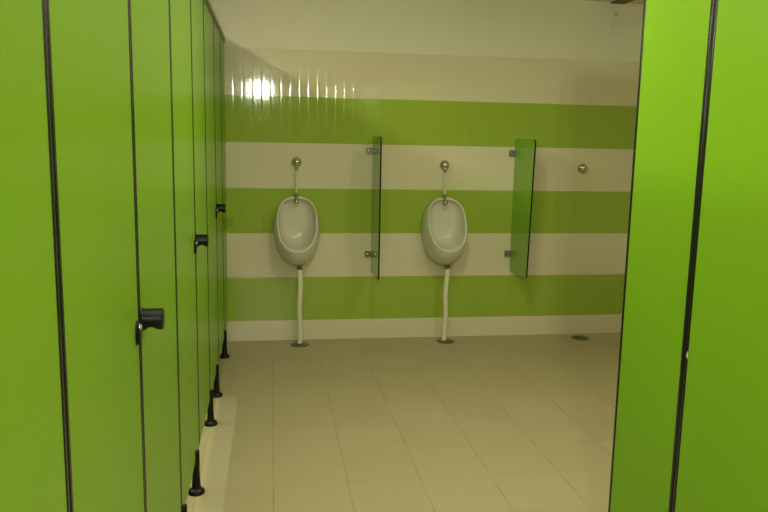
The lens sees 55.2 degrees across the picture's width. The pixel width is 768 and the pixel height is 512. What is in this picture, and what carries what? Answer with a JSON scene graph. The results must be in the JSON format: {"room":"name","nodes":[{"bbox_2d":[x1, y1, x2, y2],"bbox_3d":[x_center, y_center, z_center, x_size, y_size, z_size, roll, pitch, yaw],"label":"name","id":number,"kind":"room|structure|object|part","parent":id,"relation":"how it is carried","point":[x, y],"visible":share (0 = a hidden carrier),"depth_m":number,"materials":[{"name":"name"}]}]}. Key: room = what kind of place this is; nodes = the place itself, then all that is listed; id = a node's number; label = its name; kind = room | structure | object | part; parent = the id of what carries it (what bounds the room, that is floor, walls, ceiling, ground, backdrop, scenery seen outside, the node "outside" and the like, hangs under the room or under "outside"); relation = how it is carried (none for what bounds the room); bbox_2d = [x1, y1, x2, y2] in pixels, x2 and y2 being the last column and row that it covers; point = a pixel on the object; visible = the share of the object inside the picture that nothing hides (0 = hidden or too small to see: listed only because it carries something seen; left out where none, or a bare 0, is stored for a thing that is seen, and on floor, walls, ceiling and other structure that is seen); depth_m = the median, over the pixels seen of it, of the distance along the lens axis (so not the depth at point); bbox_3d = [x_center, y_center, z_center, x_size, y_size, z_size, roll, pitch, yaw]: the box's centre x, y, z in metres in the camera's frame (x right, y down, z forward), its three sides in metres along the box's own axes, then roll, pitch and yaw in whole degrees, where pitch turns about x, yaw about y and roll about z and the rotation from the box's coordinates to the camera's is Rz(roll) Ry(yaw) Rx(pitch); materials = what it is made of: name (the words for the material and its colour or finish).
{"room":"public restroom","nodes":[
{"label":"public restroom","id":0,"kind":"room"},
{"bbox_2d":[186,333,620,511],"bbox_3d":[0.474,1.133,2.046,5.050,0.100,6.702,0,9,-9],"label":"floor","id":1,"kind":"structure","parent":0,"point":[496,423],"depth_m":3.60,"materials":[{"name":"beige tile"}]},
{"bbox_2d":[45,0,145,511],"bbox_3d":[-1.196,0.170,1.239,1.472,1.985,0.604,0,9,-9],"label":"partition panel","id":2,"kind":"object","parent":1,"relation":"on","point":[89,42],"visible":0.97,"depth_m":1.25,"materials":[{"name":"green laminate"}]},
{"bbox_2d":[0,0,69,511],"bbox_3d":[-0.413,0.195,0.737,0.014,1.850,0.615,0,9,-9],"label":"door","id":3,"kind":"structure","parent":2,"relation":"attached to","point":[34,477],"depth_m":0.89,"materials":[{"name":"green laminate"}]},
{"bbox_3d":[-0.459,0.149,1.030,0.014,1.850,0.015,0,9,-9],"label":"edge trim","id":4,"kind":"part","parent":3,"relation":"part of","materials":[{"name":"black laminate"}]},
{"bbox_3d":[-0.461,0.146,1.048,0.014,1.850,0.015,0,9,-9],"label":"edge trim","id":5,"kind":"part","parent":2,"relation":"part of","materials":[{"name":"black laminate"}]},
{"bbox_3d":[-0.550,0.055,1.623,0.014,1.850,0.015,0,9,-9],"label":"edge trim","id":6,"kind":"part","parent":2,"relation":"part of","materials":[{"name":"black laminate"}]},
{"bbox_2d":[169,0,204,511],"bbox_3d":[-1.387,-0.024,2.465,1.472,1.985,0.616,0,9,-9],"label":"partition panel","id":7,"kind":"object","parent":1,"relation":"on","point":[180,10],"visible":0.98,"depth_m":2.55,"materials":[{"name":"green laminate"}]},
{"bbox_2d":[129,0,181,511],"bbox_3d":[-0.579,0.003,1.952,0.060,1.850,0.647,0,9,-9],"label":"door","id":8,"kind":"structure","parent":7,"relation":"attached to","point":[149,19],"depth_m":1.90,"materials":[{"name":"green laminate"}]},
{"bbox_3d":[-0.553,0.052,1.640,0.014,1.850,0.015,0,9,-9],"label":"edge trim","id":9,"kind":"part","parent":8,"relation":"part of","materials":[{"name":"black laminate"}]},
{"bbox_3d":[-0.530,0.144,1.688,0.044,0.049,0.049,0,9,-9],"label":"knob","id":10,"kind":"part","parent":8,"relation":"part of","materials":[{"name":"black plastic"}]},
{"bbox_3d":[-0.649,-0.045,2.257,0.014,1.850,0.015,0,9,-9],"label":"edge trim","id":11,"kind":"part","parent":8,"relation":"part of","materials":[{"name":"black laminate"}]},
{"bbox_3d":[-0.651,-0.048,2.275,0.014,1.850,0.015,0,9,-9],"label":"edge trim","id":12,"kind":"part","parent":7,"relation":"part of","materials":[{"name":"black laminate"}]},
{"bbox_3d":[-0.741,-0.140,2.855,0.014,1.850,0.015,0,9,-9],"label":"edge trim","id":13,"kind":"part","parent":7,"relation":"part of","materials":[{"name":"black laminate"}]},
{"bbox_2d":[204,0,225,42],"bbox_3d":[-0.694,-1.041,2.515,0.038,0.036,4.558,0,9,-9],"label":"rail","id":14,"kind":"object","parent":7,"relation":"on","point":[207,2],"visible":0.51,"depth_m":3.87,"materials":[{"name":"metal"}]},
{"bbox_2d":[203,0,222,426],"bbox_3d":[-1.561,-0.201,3.589,1.472,1.985,0.624,0,9,-9],"label":"partition panel","id":15,"kind":"object","parent":1,"relation":"on","point":[212,214],"visible":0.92,"depth_m":3.67,"materials":[{"name":"green laminate"}]},
{"bbox_2d":[191,0,209,439],"bbox_3d":[-0.762,-0.184,3.135,0.060,1.850,0.547,0,9,-9],"label":"door","id":16,"kind":"structure","parent":15,"relation":"attached to","point":[197,14],"depth_m":3.10,"materials":[{"name":"green laminate"}]},
{"bbox_3d":[-0.744,-0.143,2.872,0.014,1.850,0.015,0,9,-9],"label":"edge trim","id":17,"kind":"part","parent":16,"relation":"part of","materials":[{"name":"black laminate"}]},
{"bbox_3d":[-0.721,-0.061,2.918,0.044,0.049,0.049,0,9,-9],"label":"knob","id":18,"kind":"part","parent":16,"relation":"part of","materials":[{"name":"black plastic"}]},
{"bbox_3d":[-0.825,-0.225,3.392,0.014,1.850,0.015,0,9,-9],"label":"edge trim","id":19,"kind":"part","parent":16,"relation":"part of","materials":[{"name":"black laminate"}]},
{"bbox_3d":[-0.827,-0.228,3.409,0.014,1.850,0.015,0,9,-9],"label":"edge trim","id":20,"kind":"part","parent":15,"relation":"part of","materials":[{"name":"black laminate"}]},
{"bbox_3d":[-0.872,-0.273,3.696,0.012,1.850,0.572,0,9,-9],"label":"panel","id":21,"kind":"part","parent":15,"relation":"part of","materials":[{"name":"green laminate"}]},
{"bbox_3d":[-0.916,-0.318,3.982,0.014,1.850,0.015,0,9,-9],"label":"edge trim","id":22,"kind":"part","parent":15,"relation":"part of","materials":[{"name":"black laminate"}]},
{"bbox_2d":[220,36,229,358],"bbox_3d":[-1.020,-0.362,4.695,0.065,1.985,0.411,0,9,-9],"label":"partition panel","id":23,"kind":"object","parent":1,"relation":"on","point":[224,355],"visible":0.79,"depth_m":4.67,"materials":[{"name":"green laminate"}]},
{"bbox_2d":[214,23,225,357],"bbox_3d":[-0.935,-0.360,4.251,0.060,1.850,0.522,0,9,-9],"label":"door","id":24,"kind":"structure","parent":23,"relation":"attached to","point":[220,206],"depth_m":4.23,"materials":[{"name":"green laminate"}]},
{"bbox_3d":[-0.919,-0.321,4.000,0.014,1.850,0.015,0,9,-9],"label":"edge trim","id":25,"kind":"part","parent":24,"relation":"part of","materials":[{"name":"black laminate"}]},
{"bbox_3d":[-0.894,-0.262,4.040,0.044,0.049,0.049,0,9,-9],"label":"knob","id":26,"kind":"part","parent":24,"relation":"part of","materials":[{"name":"black plastic"}]},
{"bbox_3d":[-0.996,-0.399,4.495,0.014,1.850,0.015,0,9,-9],"label":"edge trim","id":27,"kind":"part","parent":24,"relation":"part of","materials":[{"name":"black laminate"}]},
{"bbox_3d":[-0.998,-0.402,4.513,0.014,1.850,0.015,0,9,-9],"label":"edge trim","id":28,"kind":"part","parent":23,"relation":"part of","materials":[{"name":"black laminate"}]},
{"bbox_2d":[273,193,319,346],"bbox_3d":[-0.581,0.098,4.908,0.311,1.027,0.274,0,9,-9],"label":"urinal","id":29,"kind":"object","parent":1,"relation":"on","point":[296,226],"visible":1,"depth_m":4.92,"materials":[{"name":"white ceramic"}]},
{"bbox_2d":[291,157,301,192],"bbox_3d":[-0.585,-0.540,4.914,0.073,0.243,0.063,0,9,-9],"label":"valve","id":30,"kind":"object","parent":29,"relation":"on","point":[296,162],"visible":1,"depth_m":4.91,"materials":[{"name":"silver metal"}]},
{"bbox_2d":[273,196,319,265],"bbox_3d":[-0.576,-0.159,4.868,0.311,0.466,0.274,0,9,-9],"label":"bowl","id":31,"kind":"object","parent":29,"relation":"on","point":[296,226],"depth_m":4.91,"materials":[{"name":"white ceramic"}]},
{"bbox_2d":[421,194,467,343],"bbox_3d":[0.422,0.093,5.063,0.311,1.027,0.274,0,9,-9],"label":"urinal","id":32,"kind":"object","parent":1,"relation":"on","point":[444,228],"visible":1,"depth_m":5.08,"materials":[{"name":"white ceramic"}]},
{"bbox_2d":[439,160,449,193],"bbox_3d":[0.421,-0.542,5.070,0.073,0.237,0.063,0,9,-9],"label":"valve","id":33,"kind":"object","parent":32,"relation":"on","point":[444,165],"visible":1,"depth_m":5.06,"materials":[{"name":"silver metal"}]},
{"bbox_2d":[421,197,467,264],"bbox_3d":[0.427,-0.164,5.023,0.311,0.466,0.274,0,9,-9],"label":"bowl","id":34,"kind":"object","parent":32,"relation":"on","point":[444,228],"depth_m":5.06,"materials":[{"name":"white ceramic"}]},
{"bbox_2d":[571,335,588,339],"bbox_3d":[1.417,0.590,5.316,0.128,0.006,0.128,0,9,-9],"label":"floor drain","id":35,"kind":"object","parent":1,"relation":"on","point":[576,337],"visible":1,"depth_m":5.31,"materials":[{"name":"metal"}]},
{"bbox_2d":[608,0,714,511],"bbox_3d":[1.846,0.066,2.295,2.212,1.985,0.364,0,9,-9],"label":"partition panel","id":36,"kind":"object","parent":1,"relation":"on","point":[676,39],"visible":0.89,"depth_m":2.10,"materials":[{"name":"green laminate"}]},
{"bbox_3d":[0.765,-0.023,2.292,0.014,1.850,0.015,0,9,-9],"label":"edge trim","id":37,"kind":"part","parent":36,"relation":"part of","materials":[{"name":"black laminate"}]},
{"bbox_3d":[0.818,0.031,1.951,0.014,1.850,0.015,0,9,-9],"label":"edge trim","id":38,"kind":"part","parent":36,"relation":"part of","materials":[{"name":"black laminate"}]},
{"bbox_2d":[672,0,767,511],"bbox_3d":[0.865,0.080,1.641,0.016,1.850,0.615,0,9,-9],"label":"door","id":39,"kind":"structure","parent":36,"relation":"attached to","point":[722,457],"depth_m":1.78,"materials":[{"name":"green laminate"}]},
{"bbox_3d":[0.821,0.034,1.934,0.014,1.850,0.015,0,9,-9],"label":"edge trim","id":40,"kind":"part","parent":39,"relation":"part of","materials":[{"name":"black laminate"}]},
{"bbox_2d":[210,0,643,62],"bbox_3d":[-0.003,-0.594,5.084,5.050,2.362,0.092,0,9,-9],"label":"wall","id":41,"kind":"structure","parent":0,"point":[536,29],"depth_m":4.95,"materials":[{"name":"paint"}]},
{"bbox_2d":[224,47,639,340],"bbox_3d":[0.001,-0.389,5.066,5.050,1.962,0.008,0,9,-9],"label":"wall tiles","id":42,"kind":"structure","parent":41,"relation":"attached to","point":[322,108],"depth_m":5.10,"materials":[{"name":"green tile"}]},
{"bbox_2d":[365,136,381,279],"bbox_3d":[-0.074,-0.324,4.884,0.056,0.928,0.344,0,9,-9],"label":"screen","id":43,"kind":"object","parent":42,"relation":"attached to","point":[376,150],"visible":1,"depth_m":4.84,"materials":[{"name":"green tinted glass"},{"name":"metal"}]},
{"bbox_3d":[-0.052,-0.324,4.886,0.012,0.924,0.338,0,9,-9],"label":"panel","id":44,"kind":"part","parent":43,"relation":"part of","materials":[{"name":"glass"}]},
{"bbox_2d":[504,140,535,277],"bbox_3d":[0.925,-0.327,5.028,0.056,0.928,0.362,0,9,-10],"label":"screen","id":45,"kind":"object","parent":42,"relation":"attached to","point":[524,152],"visible":1,"depth_m":5.02,"materials":[{"name":"green tinted glass"},{"name":"metal"}]},
{"bbox_2d":[578,164,587,173],"bbox_3d":[1.419,-0.619,5.219,0.073,0.073,0.050,0,9,-9],"label":"valve","id":46,"kind":"object","parent":42,"relation":"attached to","point":[582,168],"visible":1,"depth_m":5.22,"materials":[{"name":"silver metal"}]},
{"bbox_2d":[580,0,643,3],"bbox_3d":[0.521,-1.300,1.668,5.050,0.100,6.702,0,9,-9],"label":"ceiling","id":47,"kind":"structure","parent":0,"point":[634,1],"depth_m":5.06,"materials":[{"name":"paint"}]},
{"bbox_2d":[611,0,633,3],"bbox_3d":[1.826,-1.546,3.782,0.104,0.010,2.710,0,9,-9],"label":"batten","id":48,"kind":"object","parent":47,"relation":"attached to","point":[615,1],"visible":1,"depth_m":5.04,"materials":[{"name":"brown wood"}]}
]}

